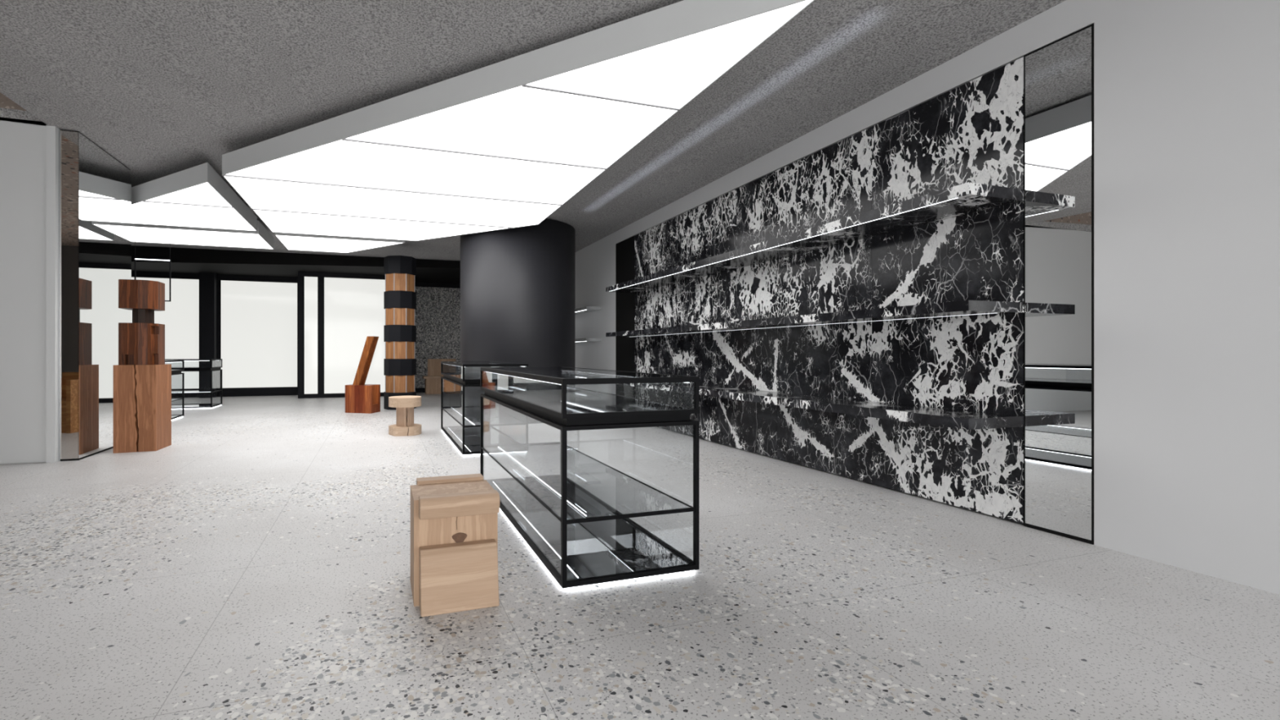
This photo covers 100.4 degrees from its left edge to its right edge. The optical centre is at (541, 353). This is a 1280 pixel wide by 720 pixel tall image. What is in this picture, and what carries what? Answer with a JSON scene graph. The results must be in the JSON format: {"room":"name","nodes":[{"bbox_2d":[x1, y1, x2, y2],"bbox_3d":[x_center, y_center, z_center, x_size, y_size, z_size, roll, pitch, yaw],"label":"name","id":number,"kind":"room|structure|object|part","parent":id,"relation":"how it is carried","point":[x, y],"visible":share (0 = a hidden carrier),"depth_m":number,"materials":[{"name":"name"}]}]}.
{"room":"shop","nodes":[
{"label":"shop","id":0,"kind":"room"},
{"bbox_2d":[0,92,26,111],"bbox_3d":[-7.007,-2.465,4.492,4.660,0.490,0.180,0,0,-17],"label":"wall","id":1,"kind":"structure","parent":0,"point":[5,102],"depth_m":5.00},
{"bbox_2d":[58,128,61,461],"bbox_3d":[-4.700,-0.566,5.174,0.012,3.232,0.140,0,0,-17],"label":"trim","id":2,"kind":"structure","parent":1,"relation":"attached to","point":[60,129],"depth_m":5.11,"materials":[{"name":"metal"}]},
{"bbox_2d":[0,116,46,464],"bbox_3d":[-6.955,-0.588,4.467,4.545,3.275,0.160,0,0,-17],"label":"wall","id":3,"kind":"structure","parent":0,"point":[22,144],"depth_m":5.01,"materials":[{"name":"white paint"}]},
{"bbox_2d":[45,124,58,462],"bbox_3d":[-4.735,-0.566,5.137,0.073,3.232,0.190,0,0,-17],"label":"trim","id":4,"kind":"structure","parent":3,"relation":"attached to","point":[51,131],"depth_m":5.05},
{"bbox_2d":[131,271,460,397],"bbox_3d":[-6.097,-0.700,13.204,11.340,3.500,0.470,0,0,-17],"label":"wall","id":5,"kind":"structure","parent":0,"point":[209,282],"depth_m":12.44,"materials":[{"name":"black metal"}]},
{"bbox_2d":[131,275,199,389],"bbox_3d":[-9.702,-0.460,12.117,3.310,2.640,0.060,0,0,-17],"label":"window","id":6,"kind":"structure","parent":5,"relation":"in","point":[180,316],"depth_m":12.46,"materials":[{"name":"white glass"}]},
{"bbox_2d":[219,279,297,388],"bbox_3d":[-6.939,-0.460,12.970,1.727,2.640,0.060,0,0,-17],"label":"window","id":7,"kind":"structure","parent":5,"relation":"in","point":[259,319],"depth_m":12.94,"materials":[{"name":"white glass"}]},
{"bbox_2d":[131,245,460,284],"bbox_3d":[-5.650,-2.111,11.756,11.340,0.422,3.000,0,0,-17],"label":"beam","id":8,"kind":"structure","parent":5,"relation":"attached to","point":[188,260],"depth_m":11.42,"materials":[{"name":"black paint"}]},
{"bbox_2d":[297,271,385,398],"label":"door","id":9,"kind":"structure","parent":5,"relation":"in","point":[300,274],"depth_m":12.35,"materials":[{"name":"black paint"}]},
{"bbox_2d":[303,275,318,395],"bbox_3d":[-5.402,-0.420,12.340,0.326,2.780,0.060,0,0,-17],"label":"window","id":10,"kind":"structure","parent":9,"relation":"attached to","point":[310,282],"depth_m":12.33,"materials":[{"name":"white glass"}]},
{"bbox_2d":[323,276,385,394],"bbox_3d":[-4.332,-0.420,12.671,1.702,2.780,0.060,0,0,-17],"label":"window","id":11,"kind":"structure","parent":9,"relation":"attached to","point":[353,310],"depth_m":12.58,"materials":[{"name":"white glass"}]},
{"bbox_2d":[414,286,460,387],"bbox_3d":[-2.215,-0.365,14.528,3.140,2.830,0.230,0,0,-17],"label":"wall","id":12,"kind":"structure","parent":0,"point":[437,311],"depth_m":14.21,"materials":[{"name":"grey stone"}]},
{"bbox_2d":[414,387,444,392],"bbox_3d":[-2.177,0.990,14.406,3.140,0.120,0.025,0,0,-17],"label":"baseboard","id":13,"kind":"structure","parent":12,"relation":"attached to","point":[417,389],"depth_m":14.08,"materials":[{"name":"black paint"}]},
{"bbox_2d":[0,0,1065,260],"bbox_3d":[-3.386,-2.215,4.763,11.540,0.415,18.300,0,0,-17],"label":"ceiling","id":14,"kind":"structure","parent":0,"point":[163,87],"depth_m":3.86,"materials":[{"name":"paint"}]},
{"bbox_2d":[134,226,170,301],"bbox_3d":[-5.665,-1.477,7.668,0.450,1.434,0.020,0,0,-17],"label":"hanging rail","id":15,"kind":"object","parent":14,"relation":"hanging from","point":[135,259],"visible":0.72,"depth_m":7.66,"materials":[{"name":"black metal"}]},
{"bbox_3d":[-5.872,-1.783,7.606,0.002,0.822,0.002,0,0,-17],"label":"suspension rod","id":16,"kind":"part","parent":15,"relation":"part of","materials":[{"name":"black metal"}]},
{"bbox_3d":[-5.665,-1.066,7.670,0.450,0.612,0.016,0,0,-17],"label":"frame","id":17,"kind":"part","parent":15,"relation":"part of","materials":[{"name":"black metal"}]},
{"bbox_3d":[-5.458,-1.777,7.734,0.002,0.811,0.002,0,0,-17],"label":"suspension rod","id":18,"kind":"part","parent":15,"relation":"part of","materials":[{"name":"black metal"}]},
{"bbox_2d":[131,162,257,231],"bbox_3d":[-4.935,-1.919,6.381,2.195,0.213,2.365,0,0,-17],"label":"ceiling light","id":19,"kind":"object","parent":14,"relation":"attached to","point":[197,196],"visible":0.89,"depth_m":6.42,"materials":[{"name":"paint"}]},
{"bbox_2d":[145,182,231,206],"bbox_3d":[-4.147,-1.830,5.935,0.936,0.016,1.009,0,0,-17],"label":"diffuser","id":20,"kind":"object","parent":19,"relation":"attached to","point":[193,193],"depth_m":6.11,"materials":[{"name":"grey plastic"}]},
{"bbox_2d":[131,201,256,231],"bbox_3d":[-5.082,-1.830,6.876,2.169,0.016,1.316,0,0,-17],"label":"diffuser","id":21,"kind":"object","parent":19,"relation":"attached to","point":[157,213],"depth_m":6.98,"materials":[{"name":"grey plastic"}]},
{"bbox_2d":[131,220,274,248],"bbox_3d":[-6.285,-1.921,8.059,3.745,0.207,1.230,0,0,-17],"label":"ceiling light","id":22,"kind":"object","parent":14,"relation":"attached to","point":[262,238],"visible":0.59,"depth_m":8.26,"materials":[{"name":"paint"}]},
{"bbox_2d":[275,232,404,253],"bbox_3d":[-3.351,-1.921,8.955,1.940,0.207,1.210,0,0,-17],"label":"ceiling light","id":23,"kind":"object","parent":14,"relation":"attached to","point":[297,242],"visible":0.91,"depth_m":8.69,"materials":[{"name":"paint"}]},
{"bbox_2d":[222,0,814,240],"bbox_3d":[-1.307,-1.919,5.282,3.680,0.213,6.605,0,0,-17],"label":"ceiling light","id":24,"kind":"object","parent":14,"relation":"attached to","point":[505,144],"visible":1,"depth_m":4.45,"materials":[{"name":"paint"}]},
{"bbox_2d":[253,209,507,240],"bbox_3d":[-2.225,-1.830,7.758,3.369,0.016,1.316,0,0,-17],"label":"diffuser","id":25,"kind":"object","parent":24,"relation":"attached to","point":[277,220],"depth_m":7.57,"materials":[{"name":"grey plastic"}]},
{"bbox_2d":[224,176,559,226],"bbox_3d":[-1.694,-1.830,6.536,3.664,0.016,1.308,0,0,-17],"label":"diffuser","id":26,"kind":"object","parent":24,"relation":"attached to","point":[262,193],"depth_m":6.41,"materials":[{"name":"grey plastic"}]},
{"bbox_2d":[226,139,604,204],"bbox_3d":[-1.299,-1.830,5.277,3.650,0.016,1.308,0,0,-17],"label":"diffuser","id":27,"kind":"object","parent":24,"relation":"attached to","point":[355,163],"depth_m":5.29,"materials":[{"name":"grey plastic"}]},
{"bbox_2d":[346,85,676,168],"bbox_3d":[-0.325,-1.830,4.196,2.424,0.016,1.308,0,0,-17],"label":"diffuser","id":28,"kind":"object","parent":24,"relation":"attached to","point":[531,123],"depth_m":4.24,"materials":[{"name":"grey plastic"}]},
{"bbox_2d":[528,0,812,108],"bbox_3d":[0.647,-1.830,3.125,1.197,0.016,1.289,0,0,-17],"label":"diffuser","id":29,"kind":"object","parent":24,"relation":"attached to","point":[669,70],"depth_m":3.32,"materials":[{"name":"white plastic"}]},
{"bbox_2d":[0,391,1279,719],"bbox_3d":[-3.451,1.050,4.670,11.760,0.001,18.560,0,0,-17],"label":"floor","id":30,"kind":"structure","parent":0,"point":[255,564],"depth_m":2.25,"materials":[{"name":"concrete"}]},
{"bbox_2d":[60,129,131,461],"bbox_3d":[-4.769,-0.562,5.676,0.149,3.225,1.140,0,0,-17],"label":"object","id":31,"kind":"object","parent":30,"relation":"on","point":[95,187],"depth_m":5.36,"materials":[{"name":"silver metal"}]},
{"bbox_2d":[60,130,78,459],"bbox_3d":[-4.604,-0.568,5.134,0.146,3.195,0.008,0,0,-17],"label":"mirror","id":32,"kind":"object","parent":31,"relation":"attached to","point":[68,139],"depth_m":5.13,"materials":[{"name":"silver metal"}]},
{"bbox_2d":[113,364,171,453],"bbox_3d":[-4.365,0.588,5.772,0.394,0.925,0.406,0,0,-17],"label":"pedestal","id":33,"kind":"object","parent":30,"relation":"on","point":[142,393],"visible":0.98,"depth_m":5.61,"materials":[{"name":"brown wood"}]},
{"bbox_2d":[118,279,164,364],"bbox_3d":[-4.362,-0.330,5.762,0.340,0.907,0.350,0,0,-17],"label":"carved totem","id":34,"kind":"object","parent":33,"relation":"on","point":[141,341],"visible":1,"depth_m":5.62,"materials":[{"name":"brown wood"}]},
{"bbox_2d":[164,360,184,420],"bbox_3d":[-5.933,0.581,7.640,0.690,0.938,1.960,0,0,-17],"label":"display case","id":35,"kind":"object","parent":30,"relation":"on","point":[173,371],"visible":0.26,"depth_m":8.57,"materials":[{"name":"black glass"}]},
{"bbox_3d":[-5.933,0.200,7.640,0.690,0.175,1.960,0,0,-17],"label":"case frame","id":36,"kind":"part","parent":35,"relation":"part of","materials":[{"name":"black metal"}]},
{"bbox_2d":[171,370,181,373],"bbox_3d":[-5.933,0.305,7.640,0.630,0.036,1.900,0,0,-17],"label":"tray","id":37,"kind":"object","parent":35,"relation":"on","point":[172,371],"depth_m":8.40,"materials":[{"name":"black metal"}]},
{"bbox_3d":[-5.933,0.677,7.640,0.690,0.709,1.960,0,0,-17],"label":"stand frame","id":38,"kind":"part","parent":35,"relation":"part of","materials":[{"name":"black metal"}]},
{"bbox_2d":[164,359,222,409],"bbox_3d":[-7.272,0.581,9.994,1.960,0.938,0.690,0,0,-17],"label":"display case","id":39,"kind":"object","parent":30,"relation":"on","point":[206,406],"visible":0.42,"depth_m":9.96,"materials":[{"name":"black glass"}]},
{"bbox_3d":[-7.272,0.200,9.994,1.960,0.175,0.690,0,0,-17],"label":"case frame","id":40,"kind":"part","parent":39,"relation":"part of","materials":[{"name":"black metal"}]},
{"bbox_3d":[-7.272,0.744,9.994,1.920,0.006,0.650,0,0,-17],"label":"shelf glass","id":41,"kind":"part","parent":39,"relation":"part of","materials":[{"name":"clear glass"}]},
{"bbox_2d":[171,367,220,370],"bbox_3d":[-7.272,0.305,9.994,1.900,0.036,0.630,0,0,-17],"label":"tray","id":42,"kind":"object","parent":39,"relation":"on","point":[172,368],"depth_m":9.91,"materials":[{"name":"black metal"}]},
{"bbox_2d":[345,336,380,413],"bbox_3d":[-3.181,0.377,9.380,0.540,1.347,0.340,0,0,14],"label":"sculpture","id":43,"kind":"object","parent":30,"relation":"on","point":[360,397],"visible":1,"depth_m":9.26,"materials":[{"name":"red wood"}]},
{"bbox_3d":[-3.123,0.134,9.355,0.415,0.862,0.180,0,0,14],"label":"backrest","id":44,"kind":"part","parent":43,"relation":"part of","materials":[{"name":"red wood"}]},
{"bbox_2d":[383,255,416,409],"bbox_3d":[-2.686,-0.379,10.003,0.588,2.858,0.588,0,0,7],"label":"banded totem","id":45,"kind":"object","parent":30,"relation":"on","point":[399,271],"visible":1,"depth_m":9.77,"materials":[{"name":"black paint"}]},
{"bbox_2d":[388,395,421,435],"bbox_3d":[-1.777,0.809,6.859,0.414,0.482,0.400,0,0,-17],"label":"round stool","id":46,"kind":"object","parent":30,"relation":"on","point":[405,425],"visible":1,"depth_m":6.75,"materials":[{"name":"brown wood"}]},
{"bbox_3d":[-1.778,0.628,6.858,0.412,0.120,0.398,0,0,-17],"label":"seat","id":47,"kind":"part","parent":46,"relation":"part of","materials":[{"name":"brown wood"}]},
{"bbox_3d":[-1.777,0.815,6.858,0.217,0.254,0.212,0,0,13],"label":"leg","id":48,"kind":"part","parent":46,"relation":"part of","materials":[{"name":"brown wood"}]},
{"bbox_2d":[422,359,460,394],"bbox_3d":[-2.577,0.600,13.752,1.010,0.900,0.440,0,0,-17],"label":"bench","id":49,"kind":"object","parent":30,"relation":"on","point":[433,380],"visible":0.64,"depth_m":13.69,"materials":[{"name":"brown wood"}]},
{"bbox_3d":[-2.577,0.623,13.752,1.010,0.055,0.440,0,0,-17],"label":"seat","id":50,"kind":"part","parent":49,"relation":"part of","materials":[{"name":"brown wood"}]},
{"bbox_3d":[-2.821,0.850,13.677,0.380,0.400,0.360,0,0,-17],"label":"leg","id":51,"kind":"part","parent":49,"relation":"part of","materials":[{"name":"brown wood"}]},
{"bbox_3d":[-2.637,0.372,13.911,0.730,0.445,0.060,0,0,-17],"label":"backrest","id":52,"kind":"part","parent":49,"relation":"part of","materials":[{"name":"brown wood"}]},
{"bbox_3d":[-2.324,0.850,13.830,0.380,0.400,0.360,0,0,-17],"label":"leg","id":53,"kind":"part","parent":49,"relation":"part of","materials":[{"name":"brown wood"}]},
{"bbox_2d":[410,473,500,617],"bbox_3d":[-0.396,0.821,2.351,0.354,0.458,0.453,0,0,-17],"label":"stool","id":54,"kind":"object","parent":30,"relation":"on","point":[454,519],"visible":1,"depth_m":2.19,"materials":[{"name":"brown wood"}]},
{"bbox_2d":[440,360,528,455],"bbox_3d":[-0.759,0.581,6.380,0.690,0.938,1.960,0,0,-17],"label":"display case","id":55,"kind":"object","parent":30,"relation":"on","point":[466,438],"visible":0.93,"depth_m":5.92,"materials":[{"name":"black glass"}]},
{"bbox_3d":[-0.759,0.744,6.380,0.650,0.006,1.920,0,0,-17],"label":"shelf glass","id":56,"kind":"part","parent":55,"relation":"part of","materials":[{"name":"clear glass"}]},
{"bbox_2d":[443,374,524,384],"bbox_3d":[-0.759,0.305,6.380,0.630,0.036,1.900,0,0,-17],"label":"tray","id":57,"kind":"object","parent":55,"relation":"on","point":[454,379],"depth_m":5.64,"materials":[{"name":"black metal"}]},
{"bbox_3d":[-0.759,0.200,6.380,0.690,0.175,1.960,0,0,-17],"label":"case frame","id":58,"kind":"part","parent":55,"relation":"part of","materials":[{"name":"black metal"}]},
{"bbox_3d":[-0.759,0.116,6.380,0.654,0.006,1.924,0,0,-17],"label":"case glass","id":59,"kind":"part","parent":55,"relation":"part of","materials":[{"name":"clear glass"}]},
{"bbox_2d":[460,218,575,423],"bbox_3d":[-0.392,-0.489,8.759,1.900,3.078,1.900,0,0,-17],"label":"round column","id":60,"kind":"structure","parent":30,"relation":"on","point":[517,285],"depth_m":7.91,"materials":[{"name":"black paint"}]},
{"bbox_2d":[480,366,699,589],"bbox_3d":[0.133,0.581,3.344,0.690,0.938,1.960,0,0,-17],"label":"display case","id":61,"kind":"object","parent":30,"relation":"on","point":[582,540],"visible":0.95,"depth_m":2.72,"materials":[{"name":"black metal"}]},
{"bbox_3d":[0.133,0.116,3.344,0.654,0.006,1.924,0,0,-17],"label":"case glass","id":62,"kind":"part","parent":61,"relation":"part of","materials":[{"name":"clear glass"}]},
{"bbox_2d":[484,391,689,426],"bbox_3d":[0.133,0.305,3.344,0.630,0.036,1.900,0,0,-17],"label":"tray","id":63,"kind":"object","parent":61,"relation":"on","point":[548,399],"depth_m":2.75,"materials":[{"name":"black metal"}]},
{"bbox_3d":[0.133,0.200,3.344,0.690,0.175,1.960,0,0,-17],"label":"case frame","id":64,"kind":"part","parent":61,"relation":"part of","materials":[{"name":"black metal"}]},
{"bbox_2d":[575,0,1279,595],"bbox_3d":[2.008,-0.600,6.428,0.150,3.300,18.300,0,0,-17],"label":"wall","id":65,"kind":"structure","parent":0,"point":[1187,92],"depth_m":2.58,"materials":[{"name":"white paint"}]},
{"bbox_2d":[575,306,600,315],"bbox_3d":[0.523,-0.791,10.502,0.282,0.060,2.639,0,0,-17],"label":"wall shelf","id":66,"kind":"object","parent":65,"relation":"attached to","point":[586,308],"visible":0.36,"depth_m":9.36,"materials":[{"name":"glass"}]},
{"bbox_2d":[575,337,600,342],"bbox_3d":[0.523,-0.237,10.502,0.282,0.060,2.639,0,0,-17],"label":"wall shelf","id":67,"kind":"object","parent":65,"relation":"attached to","point":[581,340],"visible":0.36,"depth_m":9.28,"materials":[{"name":"metal"}]},
{"bbox_2d":[615,235,635,397],"bbox_3d":[1.350,-0.378,8.389,0.050,2.855,0.665,0,0,-17],"label":"mirror","id":68,"kind":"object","parent":65,"relation":"attached to","point":[624,250],"depth_m":8.38,"materials":[{"name":"black mirror"}]},
{"bbox_2d":[1023,22,1093,544],"bbox_3d":[2.989,-0.379,3.042,0.032,2.858,0.326,0,0,-17],"label":"wall mirror","id":69,"kind":"object","parent":65,"relation":"attached to","point":[1059,74],"visible":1,"depth_m":3.02,"materials":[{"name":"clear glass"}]},
{"bbox_3d":[2.222,-0.381,5.820,0.100,2.862,6.090,0,0,-17],"label":"wall","id":70,"kind":"structure","parent":0,"visible":0},
{"bbox_2d":[634,57,1023,524],"bbox_3d":[2.186,-0.382,5.631,0.020,2.839,5.088,0,0,-17],"label":"cladding","id":71,"kind":"object","parent":70,"relation":"attached to","point":[972,131],"visible":0.8,"depth_m":4.16,"materials":[{"name":"black stone"}]},
{"bbox_2d":[605,182,1024,293],"bbox_3d":[1.949,-0.959,5.563,0.470,0.069,5.109,0,0,-17],"label":"shelf","id":72,"kind":"object","parent":71,"relation":"attached to","point":[968,197],"visible":1,"depth_m":3.98,"materials":[{"name":"grey"}]},
{"bbox_2d":[605,300,1024,337],"bbox_3d":[1.949,-0.277,5.563,0.470,0.062,5.109,0,0,-17],"label":"shelf","id":73,"kind":"object","parent":71,"relation":"attached to","point":[962,308],"visible":1,"depth_m":3.87,"materials":[{"name":"grey"}]},
{"bbox_2d":[616,382,1024,430],"bbox_3d":[1.949,0.413,5.563,0.470,0.065,5.109,0,0,-17],"label":"shelf","id":74,"kind":"object","parent":71,"relation":"attached to","point":[944,417],"visible":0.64,"depth_m":3.79,"materials":[{"name":"grey"}]}
]}

